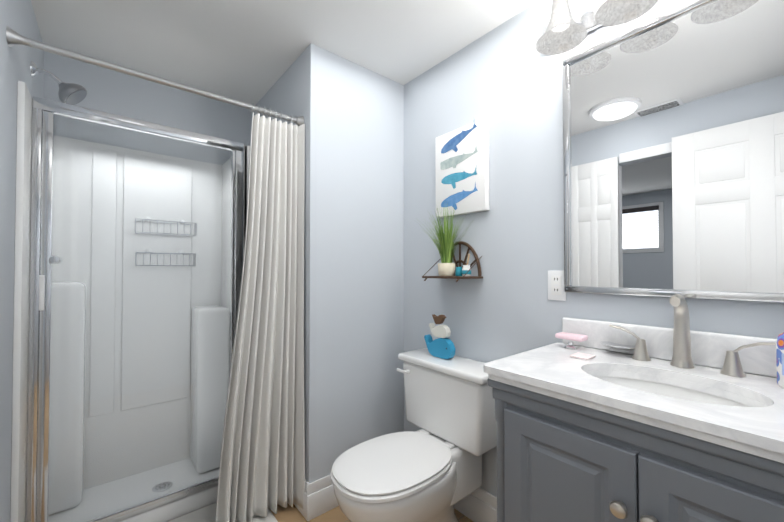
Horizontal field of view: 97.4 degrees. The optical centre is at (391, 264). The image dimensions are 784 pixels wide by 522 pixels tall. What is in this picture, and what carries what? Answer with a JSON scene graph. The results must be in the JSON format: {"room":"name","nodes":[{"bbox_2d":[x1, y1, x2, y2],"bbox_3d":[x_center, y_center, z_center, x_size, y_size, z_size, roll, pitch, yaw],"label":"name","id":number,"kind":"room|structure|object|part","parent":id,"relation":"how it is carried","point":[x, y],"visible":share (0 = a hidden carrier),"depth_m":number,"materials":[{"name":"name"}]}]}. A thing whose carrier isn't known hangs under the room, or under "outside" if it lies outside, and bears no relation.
{"room":"bathroom","nodes":[
{"label":"bathroom","id":0,"kind":"room"},
{"bbox_2d":[0,0,44,521],"bbox_3d":[-1.304,0.057,1.098,0.100,2.300,1.496,1,-1,-39],"label":"wall","id":1,"kind":"structure","parent":0,"point":[18,16],"depth_m":1.15,"materials":[{"name":"grey paint"}]},
{"bbox_2d":[6,26,29,46],"bbox_3d":[-1.222,-0.738,1.129,0.050,0.060,0.060,1,-1,-39],"label":"rod flange","id":2,"kind":"object","parent":1,"relation":"attached to","point":[13,37],"visible":0.96,"depth_m":1.11,"materials":[{"name":"silver metal"}]},
{"bbox_2d":[30,39,292,120],"bbox_3d":[-0.851,-0.733,1.434,0.987,0.025,0.025,1,-1,-39],"label":"shower curtain rod","id":3,"kind":"object","parent":2,"relation":"attached to","point":[35,44],"visible":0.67,"depth_m":1.34,"materials":[{"name":"silver metal"}]},
{"bbox_2d":[10,81,32,521],"bbox_3d":[-1.525,0.278,1.457,0.020,1.868,0.616,1,-1,-39],"label":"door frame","id":4,"kind":"structure","parent":1,"relation":"attached to","point":[21,312],"depth_m":1.23,"materials":[{"name":"white paint"}]},
{"bbox_2d":[26,107,42,521],"bbox_3d":[-1.415,0.228,1.363,0.026,1.785,0.036,1,-1,-39],"label":"jamb","id":5,"kind":"object","parent":1,"relation":"attached to","point":[33,371],"visible":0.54,"depth_m":1.35,"materials":[{"name":"silver metal"}]},
{"bbox_2d":[31,61,86,104],"bbox_3d":[-1.449,-0.784,1.503,0.176,0.151,0.110,1,-1,-39],"label":"shower head","id":6,"kind":"object","parent":1,"relation":"attached to","point":[72,93],"visible":0.98,"depth_m":1.49},
{"bbox_3d":[-1.483,-0.815,1.485,0.090,0.047,0.017,1,-1,-39],"label":"arm","id":7,"kind":"part","parent":6,"relation":"part of"},
{"bbox_2d":[33,96,243,150],"bbox_3d":[-1.119,-0.638,1.621,0.795,0.045,0.040,1,-1,-39],"label":"header","id":8,"kind":"object","parent":1,"relation":"attached to","point":[78,112],"visible":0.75,"depth_m":1.55,"materials":[{"name":"silver metal"}]},
{"bbox_2d":[48,114,232,521],"bbox_3d":[-1.099,0.239,1.587,0.689,1.706,0.063,1,-1,-39],"label":"shower door","id":9,"kind":"object","parent":1,"relation":"attached to","point":[56,259],"visible":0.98,"depth_m":1.57,"materials":[{"name":"clear glass"}]},
{"bbox_2d":[36,111,53,521],"bbox_3d":[-1.392,0.237,1.382,0.032,1.708,0.024,1,-1,-39],"label":"shower door frame","id":10,"kind":"structure","parent":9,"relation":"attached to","point":[45,323],"depth_m":1.37,"materials":[{"name":"silver metal"}]},
{"bbox_2d":[39,275,44,309],"bbox_3d":[-1.392,0.111,1.367,0.016,0.140,0.006,1,-1,-39],"label":"door handle","id":11,"kind":"object","parent":10,"relation":"attached to","point":[41,290],"visible":1,"depth_m":1.36,"materials":[{"name":"white metal"}]},
{"bbox_3d":[-1.351,-0.021,1.379,0.032,0.032,0.057,1,-1,-39],"label":"shower door handle","id":12,"kind":"part","parent":9,"relation":"part of","materials":[{"name":"silver metal"}]},
{"bbox_2d":[89,476,218,521],"bbox_3d":[-1.103,1.089,1.580,0.682,0.015,0.018,1,-1,-39],"label":"drip","id":13,"kind":"object","parent":9,"relation":"attached to","point":[148,503],"visible":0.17,"depth_m":1.58,"materials":[{"name":"silver metal"}]},
{"bbox_2d":[230,150,234,367],"bbox_3d":[-0.848,0.244,1.830,0.014,1.708,0.020,1,-1,-39],"label":"stile","id":14,"kind":"object","parent":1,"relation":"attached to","point":[232,250],"visible":0.54,"depth_m":1.83,"materials":[{"name":"silver metal"}]},
{"bbox_2d":[44,51,251,164],"bbox_3d":[-1.426,0.071,2.041,1.111,2.300,0.114,1,-1,-39],"label":"wall","id":15,"kind":"structure","parent":0,"point":[115,93],"depth_m":1.98,"materials":[{"name":"grey paint"}]},
{"bbox_2d":[52,135,221,489],"bbox_3d":[-1.412,0.286,1.962,0.837,1.868,0.020,1,-1,-39],"label":"wall","id":16,"kind":"structure","parent":15,"relation":"attached to","point":[163,430],"depth_m":1.88,"materials":[{"name":"white plastic"}]},
{"bbox_2d":[89,147,116,416],"bbox_3d":[-1.543,0.088,1.839,0.100,1.420,0.008,1,-1,-39],"label":"panel","id":17,"kind":"object","parent":16,"relation":"attached to","point":[103,315],"depth_m":1.83,"materials":[{"name":"white plastic"}]},
{"bbox_2d":[121,152,191,410],"bbox_3d":[-1.353,0.090,1.993,0.330,1.420,0.012,1,-1,-39],"label":"panel","id":18,"kind":"object","parent":16,"relation":"attached to","point":[156,363],"depth_m":1.98,"materials":[{"name":"white plastic"}]},
{"bbox_2d":[135,248,195,265],"bbox_3d":[-1.294,-0.043,1.972,0.284,0.100,0.099,1,-1,-39],"label":"caddy shelf","id":19,"kind":"object","parent":18,"relation":"attached to","point":[179,252],"depth_m":1.96,"materials":[{"name":"silver metal"}]},
{"bbox_2d":[134,217,196,236],"bbox_3d":[-1.294,-0.223,1.974,0.294,0.100,0.099,1,-1,-39],"label":"caddy shelf","id":20,"kind":"object","parent":18,"relation":"attached to","point":[146,219],"depth_m":1.97,"materials":[{"name":"silver metal"}]},
{"bbox_2d":[31,0,538,104],"bbox_3d":[-1.419,-1.156,0.260,4.800,0.100,2.900,1,-1,-39],"label":"ceiling","id":21,"kind":"structure","parent":0,"point":[248,51],"depth_m":1.61,"materials":[{"name":"white paint"}]},
{"bbox_2d":[252,43,403,482],"bbox_3d":[-0.443,0.074,2.276,0.706,2.300,1.000,1,-1,-39],"label":"wall pier","id":22,"kind":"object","parent":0,"point":[351,113],"visible":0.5,"depth_m":1.82,"materials":[{"name":"grey paint"}]},
{"bbox_2d":[292,116,303,125],"bbox_3d":[-0.481,-0.729,1.739,0.050,0.060,0.060,1,-1,-39],"label":"rod flange","id":23,"kind":"object","parent":22,"relation":"attached to","point":[300,120],"visible":0.75,"depth_m":1.73,"materials":[{"name":"silver metal"}]},
{"bbox_2d":[293,492,305,518],"bbox_3d":[-0.529,1.158,1.797,0.016,0.118,0.395,1,-1,-39],"label":"baseboard","id":24,"kind":"structure","parent":22,"relation":"attached to","point":[302,511],"depth_m":1.66,"materials":[{"name":"white wood"}]},
{"bbox_2d":[306,475,338,520],"bbox_3d":[-0.165,1.134,1.831,0.622,0.168,0.016,1,-1,-39],"label":"baseboard","id":25,"kind":"structure","parent":22,"relation":"attached to","point":[321,501],"depth_m":1.67,"materials":[{"name":"white wood"}]},
{"bbox_2d":[270,503,473,521],"bbox_3d":[-1.419,1.244,0.224,4.800,0.100,2.900,1,-1,-39],"label":"floor","id":26,"kind":"structure","parent":0,"point":[288,513],"depth_m":1.66,"materials":[{"name":"tile"}]},
{"bbox_2d":[48,458,218,521],"bbox_3d":[-1.272,1.192,1.778,0.797,0.050,0.421,1,-1,-39],"label":"floor","id":27,"kind":"structure","parent":26,"relation":"on","point":[133,489],"depth_m":1.78,"materials":[{"name":"white plastic"}]},
{"bbox_2d":[48,282,85,514],"bbox_3d":[-1.602,0.625,1.680,0.150,1.080,0.166,1,-1,-39],"label":"shower column","id":28,"kind":"structure","parent":27,"relation":"on","point":[70,393],"depth_m":1.63,"materials":[{"name":"white plastic"}]},
{"bbox_2d":[152,481,171,491],"bbox_3d":[-1.206,1.165,1.807,0.090,0.005,0.090,1,-1,-39],"label":"shower drain","id":29,"kind":"object","parent":27,"relation":"on","point":[154,490],"depth_m":1.80,"materials":[{"name":"silver metal"}]},
{"bbox_2d":[190,305,229,472],"bbox_3d":[-1.085,0.711,2.053,0.170,0.920,0.246,1,-1,-39],"label":"seat","id":30,"kind":"object","parent":27,"relation":"on","point":[207,339],"depth_m":1.95,"materials":[{"name":"white plastic"}]},
{"bbox_2d":[119,486,217,521],"bbox_3d":[-1.061,1.171,1.660,1.011,0.088,0.070,1,-1,-39],"label":"curb","id":31,"kind":"object","parent":26,"relation":"on","point":[182,506],"visible":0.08,"depth_m":1.65,"materials":[{"name":"white plastic"}]},
{"bbox_2d":[87,476,217,521],"bbox_3d":[-1.118,1.110,1.593,0.795,0.028,0.042,1,-1,-39],"label":"track","id":32,"kind":"object","parent":31,"relation":"on","point":[159,504],"visible":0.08,"depth_m":1.60,"materials":[{"name":"silver metal"}]},
{"bbox_2d":[234,150,243,336],"bbox_3d":[-0.827,0.258,1.847,0.039,1.740,0.036,1,-1,-39],"label":"jamb","id":33,"kind":"object","parent":31,"relation":"on","point":[239,169],"visible":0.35,"depth_m":1.84,"materials":[{"name":"silver metal"}]},
{"bbox_2d":[168,502,277,521],"bbox_3d":[-0.884,1.203,1.420,0.785,0.015,0.505,1,-1,-39],"label":"bath mat","id":34,"kind":"object","parent":26,"relation":"on","point":[206,514],"visible":0.27,"depth_m":1.63,"materials":[{"name":"white fabric"}]},
{"bbox_2d":[330,348,496,521],"bbox_3d":[0.078,0.830,1.463,0.706,0.764,0.520,1,-1,-39],"label":"toilet","id":35,"kind":"object","parent":26,"relation":"on","point":[430,470],"visible":0.98,"depth_m":1.42,"materials":[{"name":"white ceramic"}]},
{"bbox_3d":[0.007,0.809,1.405,0.524,0.020,0.380,1,-1,-39],"label":"seat","id":36,"kind":"part","parent":35,"relation":"part of","materials":[{"name":"white plastic"}]},
{"bbox_3d":[0.009,0.780,1.407,0.492,0.007,0.348,1,-1,-39],"label":"lid","id":37,"kind":"part","parent":35,"relation":"part of","materials":[{"name":"white plastic"}]},
{"bbox_3d":[0.009,0.790,1.407,0.516,0.014,0.372,1,-1,-39],"label":"lid","id":38,"kind":"part","parent":35,"relation":"part of","materials":[{"name":"white plastic"}]},
{"bbox_3d":[0.050,1.018,1.438,0.623,0.388,0.374,1,-1,-39],"label":"bowl","id":39,"kind":"part","parent":35,"relation":"part of","materials":[{"name":"white ceramic"}]},
{"bbox_3d":[0.049,0.533,1.729,0.010,0.014,0.070,1,-1,-39],"label":"lever arm","id":40,"kind":"part","parent":35,"relation":"part of"},
{"bbox_2d":[424,314,455,358],"bbox_3d":[0.230,0.347,1.685,0.041,0.207,0.177,1,-1,-39],"label":"figurine","id":41,"kind":"object","parent":35,"relation":"on","point":[442,346],"visible":1,"depth_m":1.66,"materials":[{"name":"blue ceramic"}]},
{"bbox_3d":[0.271,0.467,1.627,0.206,0.034,0.520,1,-1,-39],"label":"tank lid","id":42,"kind":"part","parent":35,"relation":"part of","materials":[{"name":"white ceramic"}]},
{"bbox_3d":[0.275,0.640,1.628,0.188,0.310,0.487,1,-1,-39],"label":"tank","id":43,"kind":"part","parent":35,"relation":"part of","materials":[{"name":"white ceramic"}]},
{"bbox_2d":[483,294,783,521],"bbox_3d":[0.696,0.642,0.874,0.515,1.123,0.770,1,-1,-39],"label":"bathroom vanity","id":44,"kind":"object","parent":26,"relation":"on","point":[680,421],"visible":1,"depth_m":0.83,"materials":[{"name":"grey"}]},
{"bbox_2d":[555,332,587,348],"bbox_3d":[0.644,0.273,1.234,0.056,0.049,0.095,1,-1,-39],"label":"soap dish","id":45,"kind":"object","parent":44,"relation":"on","point":[571,336],"depth_m":1.22,"materials":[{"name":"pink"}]},
{"bbox_3d":[0.427,0.738,0.859,0.020,0.660,0.318,1,-1,-39],"label":"door","id":46,"kind":"part","parent":44,"relation":"part of","materials":[{"name":"grey wood"}]},
{"bbox_2d":[570,352,595,359],"bbox_3d":[0.611,0.293,1.104,0.065,0.006,0.055,1,-1,-39],"label":"packet","id":47,"kind":"object","parent":44,"relation":"on","point":[583,356],"visible":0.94,"depth_m":1.10,"materials":[{"name":"white paper"}]},
{"bbox_2d":[600,341,634,349],"bbox_3d":[0.753,0.269,1.135,0.075,0.011,0.119,1,-1,-42],"label":"soap dish","id":48,"kind":"object","parent":44,"relation":"on","point":[610,344],"depth_m":1.14,"materials":[{"name":"white ceramic"}]},
{"bbox_3d":[0.491,0.526,0.743,0.032,0.034,0.034,1,-1,-39],"label":"knob","id":49,"kind":"part","parent":44,"relation":"part of","materials":[{"name":"silver metal"}]},
{"bbox_2d":[609,324,650,360],"bbox_3d":[0.761,0.246,1.102,0.049,0.101,0.108,1,-1,-39],"label":"handle","id":50,"kind":"object","parent":44,"relation":"on","point":[640,352],"depth_m":1.08,"materials":[{"name":"silver metal"}]},
{"bbox_3d":[0.527,0.526,0.700,0.032,0.034,0.034,1,-1,-39],"label":"knob","id":51,"kind":"part","parent":44,"relation":"part of","materials":[{"name":"silver metal"}]},
{"bbox_2d":[595,376,749,406],"bbox_3d":[0.684,0.403,0.868,0.268,0.139,0.388,1,-1,-39],"label":"sink","id":52,"kind":"object","parent":44,"relation":"in","point":[655,385],"depth_m":0.95,"materials":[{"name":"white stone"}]},
{"bbox_2d":[670,294,694,368],"bbox_3d":[0.824,0.188,0.986,0.107,0.212,0.054,1,-1,-39],"label":"faucet","id":53,"kind":"object","parent":44,"relation":"on","point":[680,339],"depth_m":0.98,"materials":[{"name":"silver metal"}]},
{"bbox_3d":[0.632,0.734,0.611,0.020,0.660,0.318,1,-1,-39],"label":"door","id":54,"kind":"part","parent":44,"relation":"part of","materials":[{"name":"grey wood"}]},
{"bbox_2d":[720,342,775,376],"bbox_3d":[0.930,0.243,0.897,0.049,0.101,0.108,1,-1,-39],"label":"handle","id":55,"kind":"object","parent":44,"relation":"on","point":[732,367],"depth_m":0.91,"materials":[{"name":"silver metal"}]},
{"bbox_2d":[776,332,783,387],"bbox_3d":[0.958,0.189,0.805,0.082,0.205,0.080,1,-1,-39],"label":"soap dispenser","id":56,"kind":"object","parent":44,"relation":"on","point":[780,358],"visible":1,"depth_m":0.82,"materials":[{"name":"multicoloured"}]},
{"bbox_2d":[404,0,783,496],"bbox_3d":[0.713,0.060,1.350,0.100,2.300,1.900,1,-1,-39],"label":"wall","id":57,"kind":"structure","parent":0,"point":[505,78],"depth_m":1.52,"materials":[{"name":"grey paint"}]},
{"bbox_2d":[422,241,482,281],"bbox_3d":[0.283,-0.019,1.665,0.160,0.198,0.260,1,-1,-39],"label":"wall shelf","id":58,"kind":"object","parent":57,"relation":"attached to","point":[476,260],"visible":0.6,"depth_m":1.64,"materials":[{"name":"brown wood"}]},
{"bbox_2d":[415,204,468,275],"bbox_3d":[0.218,-0.131,1.648,0.219,0.369,0.305,1,-1,-39],"label":"plant","id":59,"kind":"object","parent":58,"relation":"on","point":[446,265],"visible":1,"depth_m":1.67,"materials":[{"name":"green plant"}]},
{"bbox_3d":[0.268,0.024,1.690,0.086,0.062,0.086,1,-1,-39],"label":"pot","id":60,"kind":"part","parent":59,"relation":"part of","materials":[{"name":"beige ceramic"}]},
{"bbox_2d":[455,254,470,275],"bbox_3d":[0.337,0.002,1.616,0.044,0.102,0.092,1,-1,-39],"label":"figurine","id":61,"kind":"object","parent":58,"relation":"on","point":[461,271],"visible":0.96,"depth_m":1.59,"materials":[{"name":"teal ceramic"}]},
{"bbox_2d":[435,118,489,217],"bbox_3d":[0.339,-0.470,1.702,0.035,0.441,0.310,1,-1,-39],"label":"picture","id":62,"kind":"object","parent":57,"relation":"attached to","point":[462,167],"visible":0.98,"depth_m":1.67,"materials":[{"name":"white fabric"}]},
{"bbox_2d":[454,488,496,521],"bbox_3d":[0.360,1.131,1.671,0.016,0.168,0.930,1,-1,-39],"label":"baseboard","id":63,"kind":"structure","parent":57,"relation":"attached to","point":[472,507],"depth_m":1.61,"materials":[{"name":"white wood"}]},
{"bbox_2d":[548,271,565,300],"bbox_3d":[0.644,0.080,1.346,0.010,0.116,0.070,1,-1,-39],"label":"electrical outlet","id":64,"kind":"object","parent":57,"relation":"attached to","point":[556,285],"visible":0.98,"depth_m":1.34,"materials":[{"name":"white plastic"}]},
{"bbox_2d":[535,0,657,54],"bbox_3d":[0.806,-0.913,1.007,0.205,0.225,0.830,1,-1,-39],"label":"sconce","id":65,"kind":"object","parent":57,"relation":"attached to","point":[566,28],"visible":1,"depth_m":1.21,"materials":[{"name":"white glass"}]},
{"bbox_3d":[0.600,-0.888,1.226,0.166,0.181,0.166,1,-1,-39],"label":"lamp shade","id":66,"kind":"part","parent":65,"relation":"part of","materials":[{"name":"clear glass"}]},
{"bbox_3d":[0.727,-0.890,1.072,0.166,0.181,0.166,1,-1,-39],"label":"lamp shade","id":67,"kind":"part","parent":65,"relation":"part of","materials":[{"name":"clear glass"}]},
{"bbox_2d":[562,317,776,377],"bbox_3d":[0.889,0.245,1.032,0.023,0.100,0.740,1,-1,-39],"label":"backsplash","id":68,"kind":"structure","parent":57,"relation":"attached to","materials":[{"name":"white stone"}]},
{"bbox_2d":[562,0,783,302],"bbox_3d":[0.899,-0.344,1.028,0.024,0.888,0.756,1,-1,-39],"label":"mirror","id":69,"kind":"object","parent":57,"relation":"attached to","point":[673,151],"visible":1,"depth_m":1.05,"materials":[{"name":"silver metal"}]},
{"bbox_3d":[0.668,-0.340,1.311,0.021,0.840,0.024,1,-1,-39],"label":"frame","id":70,"kind":"part","parent":69,"relation":"part of","materials":[{"name":"silver metal"}]},
{"bbox_3d":[0.900,-0.776,1.035,0.021,0.024,0.756,1,-1,-39],"label":"frame","id":71,"kind":"part","parent":69,"relation":"part of","materials":[{"name":"silver metal"}]},
{"bbox_3d":[-0.885,0.288,2.117,0.174,1.868,0.451,1,-1,-39],"label":"wall","id":72,"kind":"structure","parent":0,"visible":0},
{"bbox_2d":[221,146,246,336],"bbox_3d":[-0.942,0.287,2.034,0.020,1.868,0.466,1,-1,-39],"label":"wall","id":73,"kind":"structure","parent":72,"relation":"attached to","point":[227,183],"depth_m":2.11,"materials":[{"name":"white plastic"}]},
{"bbox_2d":[243,145,250,257],"bbox_3d":[-0.738,0.285,1.923,0.194,1.868,0.035,1,-1,-39],"label":"flange","id":74,"kind":"object","parent":72,"relation":"attached to","point":[246,171],"visible":0.02,"depth_m":1.87,"materials":[{"name":"white plastic"}]},
{"bbox_3d":[-0.651,-0.727,1.599,0.011,0.049,0.045,1,-1,-39],"label":"curtain ring","id":75,"kind":"object","parent":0,"visible":0},
{"bbox_2d":[216,112,304,521],"bbox_3d":[-0.615,0.239,1.631,0.388,1.882,0.116,0,-1,-28],"label":"shower curtain","id":76,"kind":"object","parent":75,"relation":"hanging from","point":[262,464],"visible":1,"depth_m":1.64,"materials":[{"name":"fabric"}]}
]}

